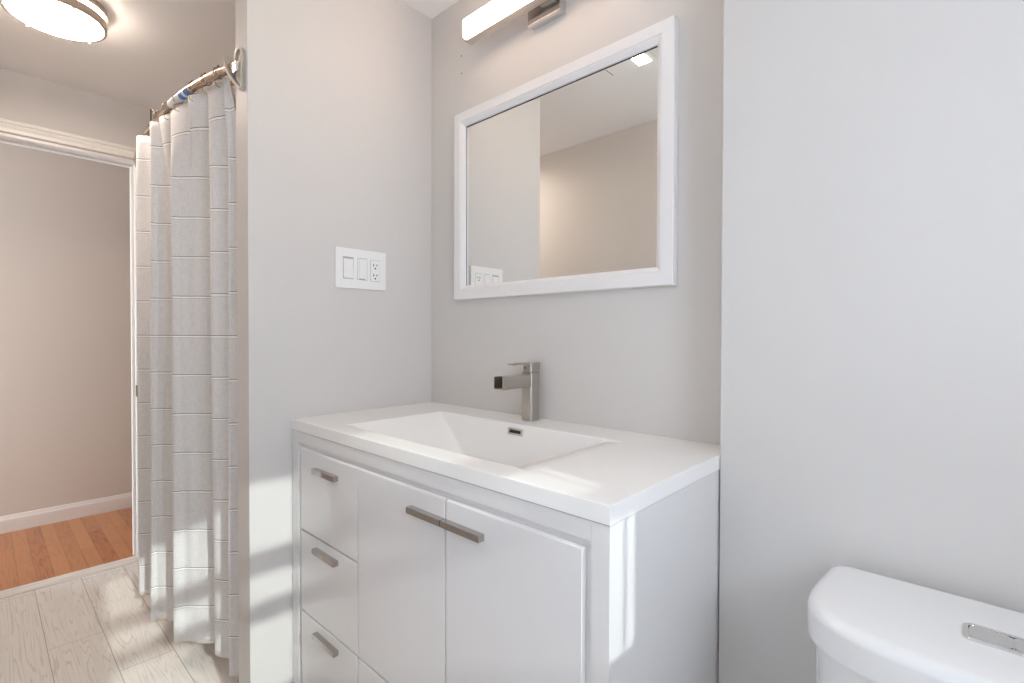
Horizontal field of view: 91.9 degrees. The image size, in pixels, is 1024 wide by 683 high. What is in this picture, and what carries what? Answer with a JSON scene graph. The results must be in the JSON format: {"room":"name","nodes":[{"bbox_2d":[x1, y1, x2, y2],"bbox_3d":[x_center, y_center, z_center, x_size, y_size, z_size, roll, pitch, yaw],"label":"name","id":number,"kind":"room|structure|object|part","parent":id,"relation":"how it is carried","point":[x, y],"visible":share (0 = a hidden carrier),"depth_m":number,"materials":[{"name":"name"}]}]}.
{"room":"bathroom","nodes":[
{"label":"bathroom","id":0,"kind":"room"},
{"bbox_2d":[0,143,131,516],"bbox_3d":[-2.434,-0.046,2.638,1.070,2.268,3.700,1,1,43],"label":"wall","id":1,"kind":"structure","parent":0,"point":[66,429],"depth_m":2.98,"materials":[{"name":"beige paint"}]},
{"bbox_2d":[0,492,131,533],"bbox_3d":[-2.749,1.035,2.944,0.014,0.095,3.500,1,1,43],"label":"baseboard","id":2,"kind":"structure","parent":1,"relation":"attached to","point":[24,520],"depth_m":2.99,"materials":[{"name":"beige paint"}]},
{"bbox_2d":[0,507,133,590],"bbox_3d":[-2.400,1.117,2.688,0.936,0.060,3.600,1,1,43],"label":"floor","id":3,"kind":"structure","parent":0,"point":[34,554],"depth_m":2.62,"materials":[{"name":"orange wood"}]},
{"bbox_2d":[0,68,159,159],"bbox_3d":[-2.064,-0.042,2.362,0.107,2.268,3.600,1,1,43],"label":"wall","id":4,"kind":"structure","parent":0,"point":[26,99],"depth_m":2.29,"materials":[{"name":"grey paint"}]},
{"bbox_2d":[0,118,138,557],"bbox_3d":[-2.144,0.068,2.265,0.135,2.050,0.816,1,1,43],"label":"door frame","id":5,"kind":"structure","parent":4,"relation":"attached to","point":[6,125],"depth_m":2.42,"materials":[{"name":"white paint"}]},
{"bbox_3d":[-2.103,0.069,2.227,0.023,2.050,0.816,1,1,43],"label":"casing","id":6,"kind":"part","parent":5,"relation":"part of","materials":[{"name":"white paint"}]},
{"bbox_2d":[0,562,238,682],"bbox_3d":[-0.591,1.141,1.185,3.568,0.060,1.334,1,1,43],"label":"floor","id":7,"kind":"structure","parent":0,"point":[94,628],"depth_m":1.82,"materials":[{"name":"beige wood"}]},
{"bbox_2d":[0,556,138,598],"bbox_3d":[-1.932,1.121,2.434,0.096,0.060,1.334,1,1,43],"label":"threshold","id":8,"kind":"object","parent":7,"relation":"on","point":[29,587],"visible":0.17,"depth_m":2.29,"materials":[{"name":"white painted wood"}]},
{"bbox_2d":[292,429,719,682],"bbox_3d":[-0.082,0.685,1.258,1.061,0.853,0.518,1,1,43],"label":"vanity cabinet","id":9,"kind":"object","parent":7,"relation":"on","point":[403,573],"visible":0.91,"depth_m":0.94,"materials":[{"name":"white paint"}]},
{"bbox_3d":[-0.488,0.346,1.288,0.118,0.013,0.014,1,1,43],"label":"handle","id":10,"kind":"part","parent":9,"relation":"part of","materials":[{"name":"silver metal"}]},
{"bbox_3d":[-0.488,0.562,1.291,0.118,0.013,0.014,1,1,43],"label":"handle","id":11,"kind":"part","parent":9,"relation":"part of","materials":[{"name":"silver metal"}]},
{"bbox_3d":[-0.489,0.791,1.294,0.118,0.013,0.014,1,1,43],"label":"handle","id":12,"kind":"part","parent":9,"relation":"part of","materials":[{"name":"silver metal"}]},
{"bbox_3d":[-0.483,0.645,1.302,0.310,0.224,0.007,1,1,43],"label":"drawer","id":13,"kind":"part","parent":9,"relation":"part of","materials":[{"name":"white paint"}]},
{"bbox_3d":[-0.483,0.414,1.299,0.310,0.229,0.007,1,1,43],"label":"drawer","id":14,"kind":"part","parent":9,"relation":"part of","materials":[{"name":"white paint"}]},
{"bbox_3d":[-0.484,0.874,1.305,0.310,0.226,0.007,1,1,43],"label":"drawer","id":15,"kind":"part","parent":9,"relation":"part of","materials":[{"name":"white paint"}]},
{"bbox_3d":[-0.130,0.879,0.975,0.652,0.226,0.007,1,1,43],"label":"drawer","id":16,"kind":"part","parent":9,"relation":"part of","materials":[{"name":"white paint"}]},
{"bbox_3d":[-0.248,0.532,1.081,0.326,0.457,0.007,1,1,43],"label":"door","id":17,"kind":"part","parent":9,"relation":"part of","materials":[{"name":"white paint"}]},
{"bbox_3d":[-0.175,0.350,0.997,0.110,0.012,0.014,1,1,43],"label":"handle","id":18,"kind":"part","parent":9,"relation":"part of","materials":[{"name":"silver metal"}]},
{"bbox_3d":[-0.094,0.351,0.922,0.108,0.012,0.014,1,1,43],"label":"handle","id":19,"kind":"part","parent":9,"relation":"part of","materials":[{"name":"silver metal"}]},
{"bbox_2d":[291,402,719,525],"bbox_3d":[-0.076,0.291,1.258,1.065,0.128,0.509,1,1,43],"label":"sink","id":20,"kind":"object","parent":9,"relation":"in","point":[606,476],"visible":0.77,"depth_m":1.07,"materials":[{"name":"white ceramic"}]},
{"bbox_3d":[0.010,0.247,1.354,0.054,0.020,0.008,1,1,43],"label":"overflow plate","id":21,"kind":"part","parent":20,"relation":"part of","materials":[{"name":"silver metal"}]},
{"bbox_2d":[494,362,539,420],"bbox_3d":[0.015,0.143,1.387,0.039,0.166,0.154,1,1,43],"label":"faucet","id":22,"kind":"object","parent":20,"relation":"on","point":[528,380],"visible":1,"depth_m":1.40,"materials":[{"name":"silver metal"}]},
{"bbox_3d":[0.002,0.112,1.372,0.035,0.034,0.114,1,1,43],"label":"spout","id":23,"kind":"part","parent":22,"relation":"part of","materials":[{"name":"silver metal"}]},
{"bbox_3d":[0.019,0.063,1.390,0.023,0.006,0.068,1,1,43],"label":"lever","id":24,"kind":"part","parent":22,"relation":"part of","materials":[{"name":"silver metal"}]},
{"bbox_3d":[-0.008,0.535,0.858,0.323,0.457,0.007,1,1,43],"label":"door","id":25,"kind":"part","parent":9,"relation":"part of","materials":[{"name":"white paint"}]},
{"bbox_2d":[807,566,1023,682],"bbox_3d":[0.490,0.753,0.464,0.472,0.741,0.686,1,1,43],"label":"toilet","id":26,"kind":"object","parent":7,"relation":"on","point":[864,626],"visible":1,"depth_m":0.67,"materials":[{"name":"white ceramic"}]},
{"bbox_3d":[0.645,0.578,0.627,0.450,0.277,0.227,1,1,43],"label":"tank","id":27,"kind":"part","parent":26,"relation":"part of","materials":[{"name":"white ceramic"}]},
{"bbox_2d":[0,0,458,113],"bbox_3d":[-1.077,-1.200,1.362,4.770,0.080,3.700,1,1,43],"label":"ceiling","id":28,"kind":"structure","parent":0,"point":[151,50],"depth_m":1.98,"materials":[{"name":"white paint"}]},
{"bbox_2d":[0,0,107,43],"bbox_3d":[-1.555,-1.129,1.691,0.276,0.071,0.276,1,1,43],"label":"ceiling lamp","id":29,"kind":"object","parent":28,"relation":"attached to","point":[86,21],"visible":1,"depth_m":1.69,"materials":[{"name":"white glass"}]},
{"bbox_2d":[235,0,431,682],"bbox_3d":[-0.538,-0.028,1.607,0.090,2.268,0.624,1,1,43],"label":"wall","id":30,"kind":"structure","parent":0,"point":[334,109],"depth_m":1.48,"materials":[{"name":"grey paint"}]},
{"bbox_2d":[134,46,244,166],"bbox_3d":[-1.316,-0.753,1.897,0.156,0.125,1.620,-1,1,-43],"label":"shower curtain rod","id":31,"kind":"object","parent":30,"relation":"attached to","point":[235,69],"visible":0.61,"depth_m":1.44,"materials":[{"name":"silver metal"}]},
{"bbox_2d":[150,108,155,121],"bbox_3d":[-1.270,-0.799,1.752,0.051,0.066,0.007,1,1,37],"label":"curtain hook","id":32,"kind":"object","parent":31,"relation":"attached to","point":[151,109],"visible":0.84,"depth_m":1.76,"materials":[{"name":"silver metal"}]},
{"bbox_2d":[135,77,238,676],"bbox_3d":[-1.155,0.133,1.734,0.954,1.786,0.137,1,1,38],"label":"shower curtain","id":33,"kind":"object","parent":31,"relation":"hanging from","point":[186,221],"visible":0.88,"depth_m":1.66,"materials":[{"name":"grey fabric"}]},
{"bbox_2d":[187,81,198,100],"bbox_3d":[-0.981,-0.770,1.523,0.008,0.063,0.033,1,1,36],"label":"curtain hook","id":34,"kind":"object","parent":31,"relation":"hanging from","point":[191,81],"visible":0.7,"depth_m":1.52,"materials":[{"name":"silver metal"}]},
{"bbox_2d":[200,72,211,93],"bbox_3d":[-0.910,-0.769,1.475,0.008,0.063,0.033,1,1,34],"label":"curtain hook","id":35,"kind":"object","parent":31,"relation":"hanging from","point":[204,72],"visible":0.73,"depth_m":1.47,"materials":[{"name":"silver metal"}]},
{"bbox_2d":[213,65,224,87],"bbox_3d":[-0.847,-0.766,1.432,0.008,0.063,0.033,1,1,34],"label":"curtain hook","id":36,"kind":"object","parent":31,"relation":"hanging from","point":[217,66],"visible":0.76,"depth_m":1.43,"materials":[{"name":"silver metal"}]},
{"bbox_2d":[231,60,239,76],"bbox_3d":[-0.755,-0.749,1.361,0.036,0.030,0.021,1,1,43],"label":"curtain hook","id":37,"kind":"object","parent":31,"relation":"on","point":[235,66],"depth_m":1.35,"materials":[{"name":"silver metal"}]},
{"bbox_3d":[-0.748,-0.744,1.358,0.057,0.119,0.013,1,1,40],"label":"bracket arm","id":38,"kind":"part","parent":31,"relation":"part of","materials":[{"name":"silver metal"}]},
{"bbox_2d":[335,246,385,290],"bbox_3d":[-0.483,-0.231,1.590,0.010,0.126,0.179,1,1,43],"label":"switch plate","id":39,"kind":"object","parent":30,"relation":"attached to","point":[354,268],"visible":1,"depth_m":1.58,"materials":[{"name":"white plastic"}]},
{"bbox_2d":[344,258,353,277],"bbox_3d":[-0.513,-0.232,1.554,0.005,0.065,0.032,1,1,43],"label":"rocker switch","id":40,"kind":"object","parent":39,"relation":"attached to","point":[348,262],"depth_m":1.55,"materials":[{"name":"white plastic"}]},
{"bbox_2d":[358,258,366,279],"bbox_3d":[-0.480,-0.232,1.591,0.002,0.067,0.033,1,1,43],"label":"rocker switch","id":41,"kind":"object","parent":39,"relation":"attached to","point":[362,262],"depth_m":1.59,"materials":[{"name":"white plastic"}]},
{"bbox_2d":[371,260,379,281],"bbox_3d":[-0.448,-0.231,1.625,0.003,0.067,0.034,1,1,43],"label":"outlet","id":42,"kind":"object","parent":39,"relation":"attached to","point":[375,264],"depth_m":1.62,"materials":[{"name":"white plastic"}]},
{"bbox_2d":[431,0,723,444],"bbox_3d":[0.100,-0.026,1.508,1.158,2.268,0.100,1,1,43],"label":"wall","id":43,"kind":"structure","parent":0,"point":[647,360],"depth_m":1.31,"materials":[{"name":"grey paint"}]},
{"bbox_2d":[463,0,565,44],"bbox_3d":[0.090,-0.974,1.379,0.596,0.120,0.088,1,1,43],"label":"vanity light","id":44,"kind":"object","parent":43,"relation":"attached to","point":[496,14],"visible":1,"depth_m":1.44,"materials":[{"name":"silver metal"}]},
{"bbox_2d":[463,0,530,39],"bbox_3d":[0.064,-0.971,1.351,0.580,0.057,0.014,1,1,43],"label":"diffuser","id":45,"kind":"object","parent":44,"relation":"attached to","point":[496,12],"depth_m":1.47,"materials":[{"name":"white plastic"}]},
{"bbox_2d":[454,15,678,299],"bbox_3d":[0.097,-0.449,1.423,0.782,0.624,0.022,1,1,43],"label":"mirror","id":46,"kind":"object","parent":43,"relation":"attached to","point":[566,178],"visible":1,"depth_m":1.35,"materials":[{"name":"white mirror"}]},
{"bbox_2d":[719,0,1023,682],"bbox_3d":[0.870,-0.013,0.728,1.032,2.268,0.194,1,1,43],"label":"wall","id":47,"kind":"structure","parent":0,"point":[872,319],"depth_m":0.84,"materials":[{"name":"grey paint"}]}
]}

